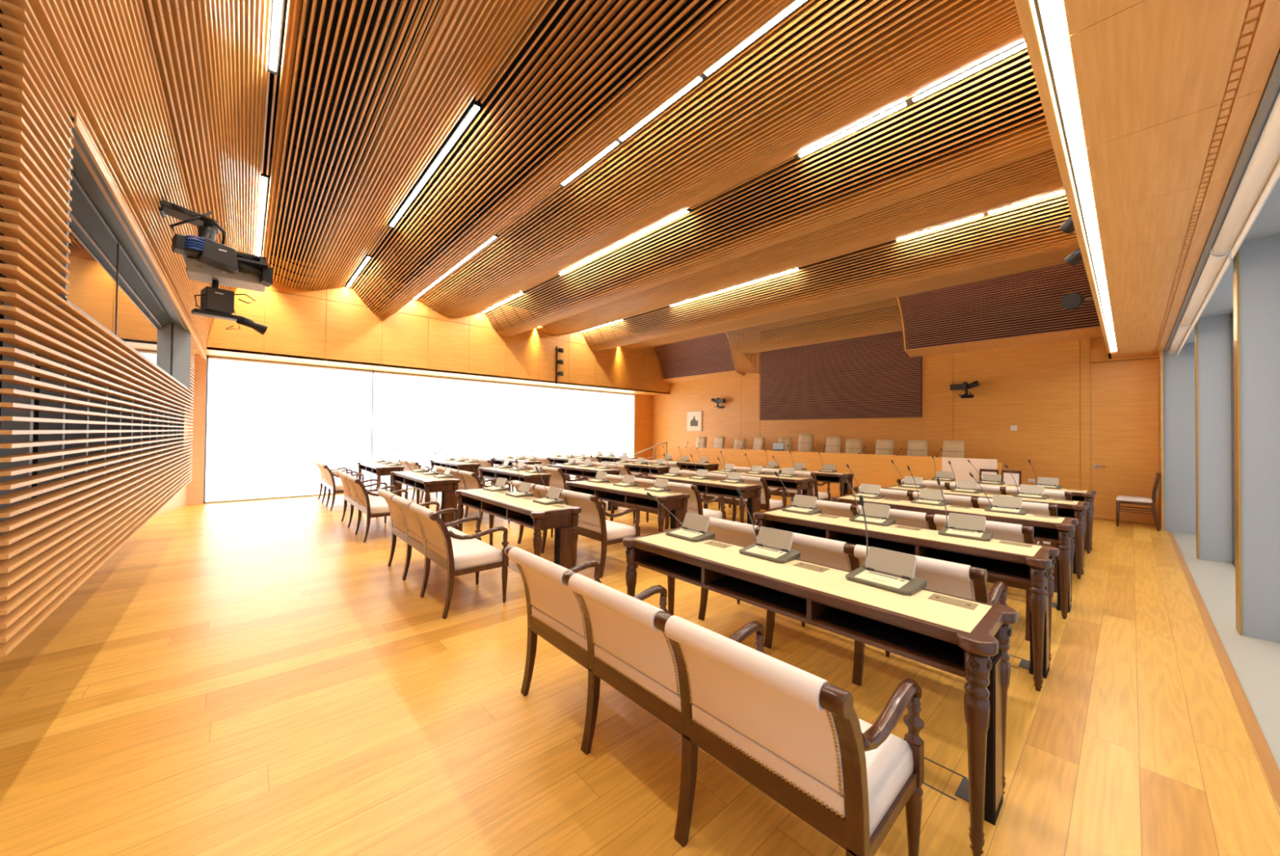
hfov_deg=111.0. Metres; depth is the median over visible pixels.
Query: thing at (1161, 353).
door frame
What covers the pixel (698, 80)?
linear light
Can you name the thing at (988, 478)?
microphone unit
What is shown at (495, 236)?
linear light
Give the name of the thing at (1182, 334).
blind cassette
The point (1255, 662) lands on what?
window sill
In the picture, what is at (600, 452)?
microphone unit
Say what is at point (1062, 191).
linear light
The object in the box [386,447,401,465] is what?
microphone unit
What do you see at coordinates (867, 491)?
microphone unit
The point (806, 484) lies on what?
desk
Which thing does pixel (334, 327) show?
wall
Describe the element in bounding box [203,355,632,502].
window
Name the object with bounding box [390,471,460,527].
desk
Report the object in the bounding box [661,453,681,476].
microphone unit
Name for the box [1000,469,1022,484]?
chair
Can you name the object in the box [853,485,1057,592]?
bench
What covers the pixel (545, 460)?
bench
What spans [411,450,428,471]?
microphone unit
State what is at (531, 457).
microphone unit
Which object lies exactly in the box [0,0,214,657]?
wall
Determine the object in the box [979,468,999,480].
chair
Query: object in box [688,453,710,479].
microphone unit
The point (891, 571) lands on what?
microphone unit
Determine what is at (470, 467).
desk
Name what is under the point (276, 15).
diffuser
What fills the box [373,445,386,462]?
microphone unit
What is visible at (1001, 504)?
microphone unit
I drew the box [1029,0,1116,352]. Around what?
light strip
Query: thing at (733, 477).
microphone unit
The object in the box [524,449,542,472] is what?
microphone unit
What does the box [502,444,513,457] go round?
microphone unit
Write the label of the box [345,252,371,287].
linear light
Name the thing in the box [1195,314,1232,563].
column
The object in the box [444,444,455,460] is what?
microphone unit
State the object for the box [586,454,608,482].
microphone unit
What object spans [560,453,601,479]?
bench
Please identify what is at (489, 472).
desk
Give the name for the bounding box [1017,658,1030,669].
floor plate
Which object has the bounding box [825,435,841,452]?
chair
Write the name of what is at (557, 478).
bench
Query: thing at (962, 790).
floor plate
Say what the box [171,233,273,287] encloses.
video camera
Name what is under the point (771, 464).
microphone unit
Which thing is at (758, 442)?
chair
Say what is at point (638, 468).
desk
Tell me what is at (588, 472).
desk
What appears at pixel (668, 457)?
microphone unit
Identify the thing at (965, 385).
camera
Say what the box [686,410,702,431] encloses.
framed picture
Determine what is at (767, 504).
bench
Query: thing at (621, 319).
linear light
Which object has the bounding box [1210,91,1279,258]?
blind cassette
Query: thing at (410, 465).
bench
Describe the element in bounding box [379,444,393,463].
microphone unit
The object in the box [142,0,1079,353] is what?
ceiling
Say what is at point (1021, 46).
linear light
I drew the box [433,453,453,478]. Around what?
microphone unit
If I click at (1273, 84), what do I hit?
trim
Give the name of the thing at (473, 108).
linear light
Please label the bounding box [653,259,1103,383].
wall panel
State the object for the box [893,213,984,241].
linear light
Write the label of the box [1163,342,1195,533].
wall
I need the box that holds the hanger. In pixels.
[157,196,268,292]
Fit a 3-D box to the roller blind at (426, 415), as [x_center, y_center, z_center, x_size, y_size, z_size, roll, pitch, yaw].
[-5.279,0.102,11.519,2.982,2.871,0.046,1,-1,-42]
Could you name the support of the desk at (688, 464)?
on the floor
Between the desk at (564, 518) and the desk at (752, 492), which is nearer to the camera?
the desk at (564, 518)
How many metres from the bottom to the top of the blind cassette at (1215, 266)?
0.200 m
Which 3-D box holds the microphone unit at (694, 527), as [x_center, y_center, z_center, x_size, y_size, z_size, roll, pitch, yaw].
[0.277,0.597,3.049,0.215,0.270,0.472,1,-1,-40]
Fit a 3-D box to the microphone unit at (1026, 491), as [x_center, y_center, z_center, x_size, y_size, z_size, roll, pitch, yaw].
[4.494,0.619,5.135,0.210,0.370,0.384,1,-1,-40]
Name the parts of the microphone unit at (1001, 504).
control panel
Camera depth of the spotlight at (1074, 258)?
3.95 m
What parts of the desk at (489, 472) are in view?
leg, panel, panel, leg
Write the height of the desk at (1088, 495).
0.764 m
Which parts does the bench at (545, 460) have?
backrest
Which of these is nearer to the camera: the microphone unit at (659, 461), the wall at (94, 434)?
the wall at (94, 434)
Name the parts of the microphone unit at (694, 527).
control panel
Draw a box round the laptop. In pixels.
[770,442,784,450]
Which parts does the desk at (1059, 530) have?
socket plate, panel, socket plate, socket plate, leg, leg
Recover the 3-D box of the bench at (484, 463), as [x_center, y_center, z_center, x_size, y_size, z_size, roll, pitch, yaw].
[-3.790,1.139,10.783,0.647,0.833,1.830,1,-1,-42]
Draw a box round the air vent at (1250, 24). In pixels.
[1153,0,1264,354]
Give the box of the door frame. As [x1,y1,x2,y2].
[1089,349,1164,530]
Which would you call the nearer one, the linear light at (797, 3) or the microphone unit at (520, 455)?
the linear light at (797, 3)
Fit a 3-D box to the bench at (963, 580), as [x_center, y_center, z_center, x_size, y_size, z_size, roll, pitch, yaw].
[1.224,1.086,2.935,0.647,0.833,1.830,1,-1,-42]
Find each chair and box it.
[695,436,706,447]
[713,436,724,448]
[733,438,746,448]
[752,437,764,449]
[777,437,791,450]
[797,433,813,451]
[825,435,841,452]
[844,438,862,453]
[875,439,893,454]
[906,440,927,456]
[942,440,964,457]
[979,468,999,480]
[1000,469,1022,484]
[1115,471,1160,530]
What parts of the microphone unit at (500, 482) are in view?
control panel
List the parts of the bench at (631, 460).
backrest, backrest, backrest, post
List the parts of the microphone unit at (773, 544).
control panel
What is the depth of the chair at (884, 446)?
10.00 m
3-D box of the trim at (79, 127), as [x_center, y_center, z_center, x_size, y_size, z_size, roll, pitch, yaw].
[-5.114,-1.274,4.908,0.012,0.050,8.270,1,-1,-42]
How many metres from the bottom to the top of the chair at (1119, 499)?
0.905 m
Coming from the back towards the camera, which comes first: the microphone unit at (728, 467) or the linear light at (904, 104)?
the microphone unit at (728, 467)
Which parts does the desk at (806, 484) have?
panel, leg, panel, leg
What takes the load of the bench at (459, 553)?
on the floor
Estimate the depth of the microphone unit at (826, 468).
8.43 m
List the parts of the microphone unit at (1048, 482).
control panel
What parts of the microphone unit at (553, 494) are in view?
control panel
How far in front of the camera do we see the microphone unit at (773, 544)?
2.53 m
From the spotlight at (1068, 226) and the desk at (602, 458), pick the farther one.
the desk at (602, 458)
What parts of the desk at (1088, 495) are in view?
panel, leg, leg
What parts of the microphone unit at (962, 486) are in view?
control panel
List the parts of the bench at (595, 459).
backrest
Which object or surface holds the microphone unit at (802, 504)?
on the desk at (1033, 564)
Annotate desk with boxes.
[356,461,404,497]
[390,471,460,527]
[429,459,479,475]
[455,488,581,568]
[478,466,551,486]
[489,457,542,485]
[540,456,592,480]
[547,463,620,510]
[564,480,689,531]
[586,454,635,462]
[608,462,675,475]
[622,528,1017,855]
[644,474,762,524]
[652,459,719,471]
[668,446,946,497]
[706,470,814,510]
[753,506,1059,690]
[762,467,854,496]
[830,493,1078,618]
[880,484,1088,578]
[923,478,1096,553]
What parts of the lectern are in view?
panel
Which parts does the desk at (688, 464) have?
panel, panel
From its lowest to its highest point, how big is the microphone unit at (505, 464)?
0.335 m
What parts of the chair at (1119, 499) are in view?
leg, seat rail, seat, post, post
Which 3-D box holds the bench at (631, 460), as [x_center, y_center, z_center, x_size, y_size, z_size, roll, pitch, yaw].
[0.461,1.180,10.566,0.647,0.833,1.830,1,-1,-42]
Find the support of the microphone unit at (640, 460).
on the desk at (638, 468)
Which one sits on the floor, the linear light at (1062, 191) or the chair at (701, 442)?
the chair at (701, 442)
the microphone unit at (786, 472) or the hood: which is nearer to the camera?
the hood
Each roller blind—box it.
[204,355,373,502]
[371,371,494,489]
[493,382,582,477]
[582,389,634,457]
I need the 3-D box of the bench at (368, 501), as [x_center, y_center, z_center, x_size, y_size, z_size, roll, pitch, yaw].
[-4.034,1.079,6.533,0.647,0.833,1.830,1,-1,-42]
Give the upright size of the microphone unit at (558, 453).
0.385 m
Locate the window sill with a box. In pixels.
[1172,531,1279,769]
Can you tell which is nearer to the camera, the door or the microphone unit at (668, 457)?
the door
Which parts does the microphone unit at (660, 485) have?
control panel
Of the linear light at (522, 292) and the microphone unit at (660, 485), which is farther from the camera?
the linear light at (522, 292)
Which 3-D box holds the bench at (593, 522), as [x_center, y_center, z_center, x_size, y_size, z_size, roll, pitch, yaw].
[-0.840,1.095,5.234,0.647,0.833,1.830,1,-1,-42]
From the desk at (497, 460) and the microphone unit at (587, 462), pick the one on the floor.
the desk at (497, 460)
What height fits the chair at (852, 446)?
1.374 m
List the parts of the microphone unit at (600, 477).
control panel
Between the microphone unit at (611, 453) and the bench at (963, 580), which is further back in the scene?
the microphone unit at (611, 453)
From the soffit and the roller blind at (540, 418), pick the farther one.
the roller blind at (540, 418)
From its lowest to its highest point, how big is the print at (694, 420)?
0.340 m
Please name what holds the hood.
attached to the video camera at (209, 251)
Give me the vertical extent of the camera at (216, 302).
0.403 m
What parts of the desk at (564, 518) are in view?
leg, panel, leg, socket plate, leg, panel, socket plate, leg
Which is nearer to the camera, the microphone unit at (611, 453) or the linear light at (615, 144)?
the linear light at (615, 144)
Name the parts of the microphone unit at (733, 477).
control panel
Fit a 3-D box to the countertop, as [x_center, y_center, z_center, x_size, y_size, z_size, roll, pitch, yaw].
[3.480,0.594,11.008,0.580,0.040,7.080,1,-1,-42]
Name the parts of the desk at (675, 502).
leg, panel, leg, panel, leg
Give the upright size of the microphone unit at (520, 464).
0.353 m
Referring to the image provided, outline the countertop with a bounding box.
[687,446,946,457]
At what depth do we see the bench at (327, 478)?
8.40 m
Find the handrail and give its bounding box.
[632,441,667,459]
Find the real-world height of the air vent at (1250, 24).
0.026 m
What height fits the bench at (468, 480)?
0.833 m
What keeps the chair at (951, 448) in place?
on the floor
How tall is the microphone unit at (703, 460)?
0.360 m
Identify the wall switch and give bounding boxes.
[1010,425,1017,430]
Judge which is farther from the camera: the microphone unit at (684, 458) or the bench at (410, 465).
the microphone unit at (684, 458)
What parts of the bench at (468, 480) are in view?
backrest, backrest, post, backrest, post, armrest, armrest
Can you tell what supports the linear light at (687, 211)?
attached to the ceiling at (363, 95)
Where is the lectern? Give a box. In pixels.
[942,457,1001,481]
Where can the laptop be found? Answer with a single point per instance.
(775, 446)
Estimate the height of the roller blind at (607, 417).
2.871 m
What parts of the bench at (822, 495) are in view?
backrest, backrest, seat rail, backrest, post, seat, armrest, leg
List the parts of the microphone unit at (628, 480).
control panel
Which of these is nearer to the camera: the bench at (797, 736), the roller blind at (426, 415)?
the bench at (797, 736)
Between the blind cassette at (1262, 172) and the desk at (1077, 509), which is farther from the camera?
the desk at (1077, 509)
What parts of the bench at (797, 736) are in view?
post, backrest, nailhead trim, nailhead trim, post, armrest, leg, backrest, nailhead trim, nailhead trim, armrest, leg, post, armrest, backrest, nailhead trim, leg, nailhead trim, post, seat, armrest, leg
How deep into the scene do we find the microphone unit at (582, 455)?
11.92 m
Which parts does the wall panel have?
trim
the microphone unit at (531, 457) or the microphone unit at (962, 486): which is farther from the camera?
the microphone unit at (531, 457)
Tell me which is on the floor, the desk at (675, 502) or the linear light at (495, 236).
the desk at (675, 502)
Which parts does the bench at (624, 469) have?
backrest, backrest, backrest, post, armrest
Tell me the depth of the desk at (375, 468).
8.60 m
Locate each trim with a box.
[71,111,206,359]
[1164,48,1279,351]
[1168,531,1279,808]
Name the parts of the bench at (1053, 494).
post, backrest, post, backrest, post, backrest, post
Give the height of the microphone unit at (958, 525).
0.383 m
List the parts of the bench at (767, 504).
backrest, post, backrest, post, seat rail, backrest, post, seat, armrest, leg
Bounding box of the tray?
[186,257,265,292]
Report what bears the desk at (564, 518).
on the floor
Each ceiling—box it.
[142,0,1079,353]
[1169,85,1279,345]
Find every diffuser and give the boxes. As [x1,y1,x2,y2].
[257,176,266,256]
[269,0,282,71]
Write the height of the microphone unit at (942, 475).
0.388 m
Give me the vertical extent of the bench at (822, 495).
0.833 m
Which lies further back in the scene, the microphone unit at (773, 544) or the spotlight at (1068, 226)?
the spotlight at (1068, 226)
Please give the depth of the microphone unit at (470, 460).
9.89 m
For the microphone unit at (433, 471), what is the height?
0.349 m
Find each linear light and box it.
[255,168,268,256]
[266,0,284,75]
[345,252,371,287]
[387,96,481,227]
[412,233,497,299]
[480,290,524,312]
[557,207,690,275]
[559,141,620,186]
[579,319,623,332]
[616,75,703,142]
[668,267,799,306]
[699,0,808,79]
[794,100,908,159]
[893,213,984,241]
[906,40,1026,105]
[983,190,1065,215]
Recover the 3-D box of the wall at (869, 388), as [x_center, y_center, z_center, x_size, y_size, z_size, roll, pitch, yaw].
[5.124,-0.816,11.622,0.280,5.150,14.250,1,-1,-42]
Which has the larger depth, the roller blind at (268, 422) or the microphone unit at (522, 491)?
the roller blind at (268, 422)
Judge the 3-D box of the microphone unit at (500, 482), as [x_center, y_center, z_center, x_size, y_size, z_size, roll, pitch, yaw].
[-1.752,0.552,5.308,0.210,0.379,0.364,1,-1,-45]
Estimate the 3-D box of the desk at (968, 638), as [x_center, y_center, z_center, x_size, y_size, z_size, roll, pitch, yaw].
[0.697,1.107,2.341,0.500,0.764,1.960,1,-1,-42]
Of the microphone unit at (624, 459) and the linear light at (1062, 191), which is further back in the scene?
the microphone unit at (624, 459)
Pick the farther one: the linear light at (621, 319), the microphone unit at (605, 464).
the linear light at (621, 319)
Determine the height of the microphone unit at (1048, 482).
0.380 m
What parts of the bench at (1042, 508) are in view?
post, backrest, post, backrest, post, backrest, post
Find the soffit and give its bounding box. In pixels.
[1013,0,1279,358]
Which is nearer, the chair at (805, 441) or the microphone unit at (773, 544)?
the microphone unit at (773, 544)
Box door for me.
[1091,357,1159,524]
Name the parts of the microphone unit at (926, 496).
control panel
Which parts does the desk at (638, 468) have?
panel, panel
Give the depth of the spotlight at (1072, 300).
6.04 m
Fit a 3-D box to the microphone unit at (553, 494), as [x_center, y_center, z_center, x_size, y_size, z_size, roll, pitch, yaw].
[-0.965,0.569,4.434,0.210,0.337,0.453,1,-1,-42]
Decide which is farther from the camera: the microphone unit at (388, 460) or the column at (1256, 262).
the microphone unit at (388, 460)
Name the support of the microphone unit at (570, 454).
on the desk at (557, 460)
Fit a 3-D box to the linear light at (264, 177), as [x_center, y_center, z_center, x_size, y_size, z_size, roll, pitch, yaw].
[-5.775,-3.088,6.701,0.072,0.098,3.630,1,-1,-42]
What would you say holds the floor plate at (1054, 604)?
on the floor
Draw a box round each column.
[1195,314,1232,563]
[1232,234,1279,642]
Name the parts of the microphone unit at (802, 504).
control panel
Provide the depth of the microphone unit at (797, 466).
8.87 m
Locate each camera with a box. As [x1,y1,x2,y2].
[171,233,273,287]
[191,279,267,334]
[711,397,725,408]
[950,380,979,398]
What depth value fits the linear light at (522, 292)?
10.44 m
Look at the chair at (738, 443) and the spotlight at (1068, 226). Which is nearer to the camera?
the spotlight at (1068, 226)
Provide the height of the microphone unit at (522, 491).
0.384 m
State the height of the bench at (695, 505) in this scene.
0.833 m
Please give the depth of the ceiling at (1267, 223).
3.21 m
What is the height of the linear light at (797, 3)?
0.098 m
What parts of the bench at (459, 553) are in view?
post, backrest, post, backrest, post, backrest, armrest, nailhead trim, nailhead trim, post, armrest, seat rail, leg, armrest, seat, leg, armrest, leg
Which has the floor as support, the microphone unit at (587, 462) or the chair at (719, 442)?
the chair at (719, 442)
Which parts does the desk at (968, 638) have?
leg, panel, leg, socket plate, socket plate, socket plate, leg, panel, leg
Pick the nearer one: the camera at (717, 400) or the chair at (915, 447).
the chair at (915, 447)
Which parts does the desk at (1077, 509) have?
panel, leg, leg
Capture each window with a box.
[0,111,191,391]
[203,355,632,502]
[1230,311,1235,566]
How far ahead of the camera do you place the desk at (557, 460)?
12.27 m
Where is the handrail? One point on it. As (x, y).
(666, 442)
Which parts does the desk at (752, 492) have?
leg, panel, leg, panel, leg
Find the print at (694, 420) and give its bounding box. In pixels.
[690,416,697,426]
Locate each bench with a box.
[311,459,364,511]
[333,469,408,542]
[377,488,508,618]
[392,457,438,502]
[436,465,511,524]
[458,456,513,491]
[504,545,924,855]
[510,480,639,577]
[511,462,587,489]
[514,454,568,481]
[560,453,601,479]
[573,460,648,482]
[605,474,725,528]
[626,457,696,478]
[678,469,786,521]
[697,516,1008,685]
[728,466,830,507]
[790,496,1043,640]
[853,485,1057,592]
[897,478,1071,500]
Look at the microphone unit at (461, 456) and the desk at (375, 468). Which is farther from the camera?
the microphone unit at (461, 456)
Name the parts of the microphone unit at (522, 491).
control panel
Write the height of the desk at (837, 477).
0.764 m
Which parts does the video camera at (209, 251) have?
handle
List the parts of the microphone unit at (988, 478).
control panel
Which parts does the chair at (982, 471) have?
rail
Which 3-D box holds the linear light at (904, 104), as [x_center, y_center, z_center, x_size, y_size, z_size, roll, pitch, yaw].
[2.102,-3.045,4.486,0.072,0.098,1.110,1,-1,-42]
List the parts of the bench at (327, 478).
backrest, post, backrest, post, post, backrest, post, seat rail, seat, armrest, armrest, armrest, armrest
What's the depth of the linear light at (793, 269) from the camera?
9.09 m
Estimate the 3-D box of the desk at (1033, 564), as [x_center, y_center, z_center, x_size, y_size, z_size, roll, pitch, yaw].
[1.821,1.132,3.349,0.500,0.764,1.960,1,-1,-42]
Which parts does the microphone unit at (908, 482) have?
control panel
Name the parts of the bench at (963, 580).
post, backrest, post, backrest, post, leg, backrest, nailhead trim, post, armrest, leg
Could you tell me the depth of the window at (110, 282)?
3.01 m
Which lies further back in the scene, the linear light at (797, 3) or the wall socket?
the wall socket
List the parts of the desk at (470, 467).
panel, leg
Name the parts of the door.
handle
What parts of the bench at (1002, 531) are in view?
backrest, post, backrest, post, backrest, seat rail, post, armrest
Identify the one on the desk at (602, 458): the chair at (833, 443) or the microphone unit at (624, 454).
the microphone unit at (624, 454)
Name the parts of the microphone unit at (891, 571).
control panel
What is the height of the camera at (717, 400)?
0.343 m
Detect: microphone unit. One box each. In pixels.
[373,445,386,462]
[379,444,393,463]
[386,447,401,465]
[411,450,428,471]
[422,451,439,475]
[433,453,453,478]
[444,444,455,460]
[452,444,465,461]
[462,444,475,462]
[482,457,509,491]
[495,449,511,468]
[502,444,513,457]
[505,459,533,497]
[508,450,525,470]
[512,444,524,459]
[523,444,536,460]
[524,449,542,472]
[532,466,564,504]
[551,443,561,456]
[561,448,576,465]
[562,443,573,457]
[575,446,586,458]
[577,447,592,466]
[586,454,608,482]
[594,443,604,455]
[595,448,610,468]
[605,443,615,456]
[613,458,637,486]
[615,446,629,462]
[617,444,628,457]
[631,448,645,463]
[644,461,671,492]
[646,492,715,542]
[650,448,665,465]
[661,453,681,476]
[662,444,672,460]
[676,446,689,462]
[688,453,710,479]
[695,447,709,462]
[717,457,743,483]
[718,450,736,471]
[736,487,800,563]
[744,453,764,474]
[762,448,779,468]
[772,455,796,476]
[774,471,821,514]
[789,450,806,470]
[817,451,837,472]
[843,473,895,525]
[844,494,926,595]
[846,463,884,498]
[891,459,925,488]
[906,465,948,506]
[931,455,955,480]
[936,477,993,541]
[948,460,982,493]
[967,459,1004,484]
[968,472,1027,515]
[1004,463,1048,499]
[1027,459,1062,488]
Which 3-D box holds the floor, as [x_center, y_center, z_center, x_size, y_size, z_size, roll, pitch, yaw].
[-0.252,1.611,7.803,13.300,0.122,12.738,1,-1,-42]
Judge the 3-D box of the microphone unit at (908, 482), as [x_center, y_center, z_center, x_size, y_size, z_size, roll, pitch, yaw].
[3.664,0.629,6.054,0.210,0.358,0.421,1,-1,-43]
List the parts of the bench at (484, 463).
backrest, backrest, post, seat rail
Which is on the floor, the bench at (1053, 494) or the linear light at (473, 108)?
the bench at (1053, 494)
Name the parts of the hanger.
wall arm, tray frame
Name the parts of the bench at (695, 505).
post, backrest, leg, backrest, post, seat rail, backrest, post, seat, armrest, leg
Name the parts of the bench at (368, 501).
post, backrest, post, backrest, post, backrest, post, seat rail, armrest, armrest, seat, armrest, armrest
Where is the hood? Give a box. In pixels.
[259,266,273,287]
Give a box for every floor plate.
[955,776,968,801]
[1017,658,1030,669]
[1052,601,1057,607]
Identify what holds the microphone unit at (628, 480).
on the desk at (675, 502)
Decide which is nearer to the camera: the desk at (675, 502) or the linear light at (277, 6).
the linear light at (277, 6)
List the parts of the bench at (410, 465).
backrest, post, backrest, post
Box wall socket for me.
[1027,478,1035,481]
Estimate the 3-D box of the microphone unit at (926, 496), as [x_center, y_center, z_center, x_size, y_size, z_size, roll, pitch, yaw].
[2.963,0.593,4.581,0.210,0.376,0.374,1,-1,-39]
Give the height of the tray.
0.110 m
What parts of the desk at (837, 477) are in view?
panel, leg, panel, leg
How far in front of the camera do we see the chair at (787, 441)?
11.82 m
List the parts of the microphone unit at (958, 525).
control panel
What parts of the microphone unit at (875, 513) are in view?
control panel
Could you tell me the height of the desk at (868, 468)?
1.075 m
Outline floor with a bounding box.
[0,477,1279,855]
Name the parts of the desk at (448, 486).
leg, panel, leg, leg, panel, leg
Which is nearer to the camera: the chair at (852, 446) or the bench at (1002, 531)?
the bench at (1002, 531)
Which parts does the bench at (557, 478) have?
backrest, backrest, backrest, post, armrest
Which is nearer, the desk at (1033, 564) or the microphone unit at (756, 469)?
the desk at (1033, 564)
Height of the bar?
1.100 m
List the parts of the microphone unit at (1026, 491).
control panel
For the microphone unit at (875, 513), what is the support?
on the desk at (1033, 564)
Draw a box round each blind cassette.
[1168,323,1191,355]
[1179,249,1231,329]
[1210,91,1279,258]
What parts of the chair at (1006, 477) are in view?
post, rail, post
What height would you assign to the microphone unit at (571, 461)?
0.340 m
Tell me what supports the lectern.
on the floor
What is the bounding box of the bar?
[555,346,564,383]
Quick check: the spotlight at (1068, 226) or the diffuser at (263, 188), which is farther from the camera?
the diffuser at (263, 188)
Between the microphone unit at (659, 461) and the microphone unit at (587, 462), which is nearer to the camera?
the microphone unit at (587, 462)
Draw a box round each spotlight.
[1059,216,1075,233]
[1060,292,1093,309]
[1064,248,1082,266]
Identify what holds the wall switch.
attached to the wall at (869, 388)
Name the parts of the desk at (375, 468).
leg, leg, panel, leg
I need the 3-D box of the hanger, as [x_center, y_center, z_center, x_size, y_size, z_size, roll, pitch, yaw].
[-3.434,-1.508,3.535,0.680,0.600,0.480,1,-1,-42]
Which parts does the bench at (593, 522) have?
post, backrest, post, backrest, leg, post, backrest, post, armrest, seat rail, seat, armrest, leg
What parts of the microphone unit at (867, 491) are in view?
control panel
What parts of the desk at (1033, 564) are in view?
leg, panel, socket plate, panel, socket plate, socket plate, leg, leg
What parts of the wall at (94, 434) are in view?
recess panel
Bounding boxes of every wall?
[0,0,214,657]
[186,253,670,504]
[652,270,1159,524]
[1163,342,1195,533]

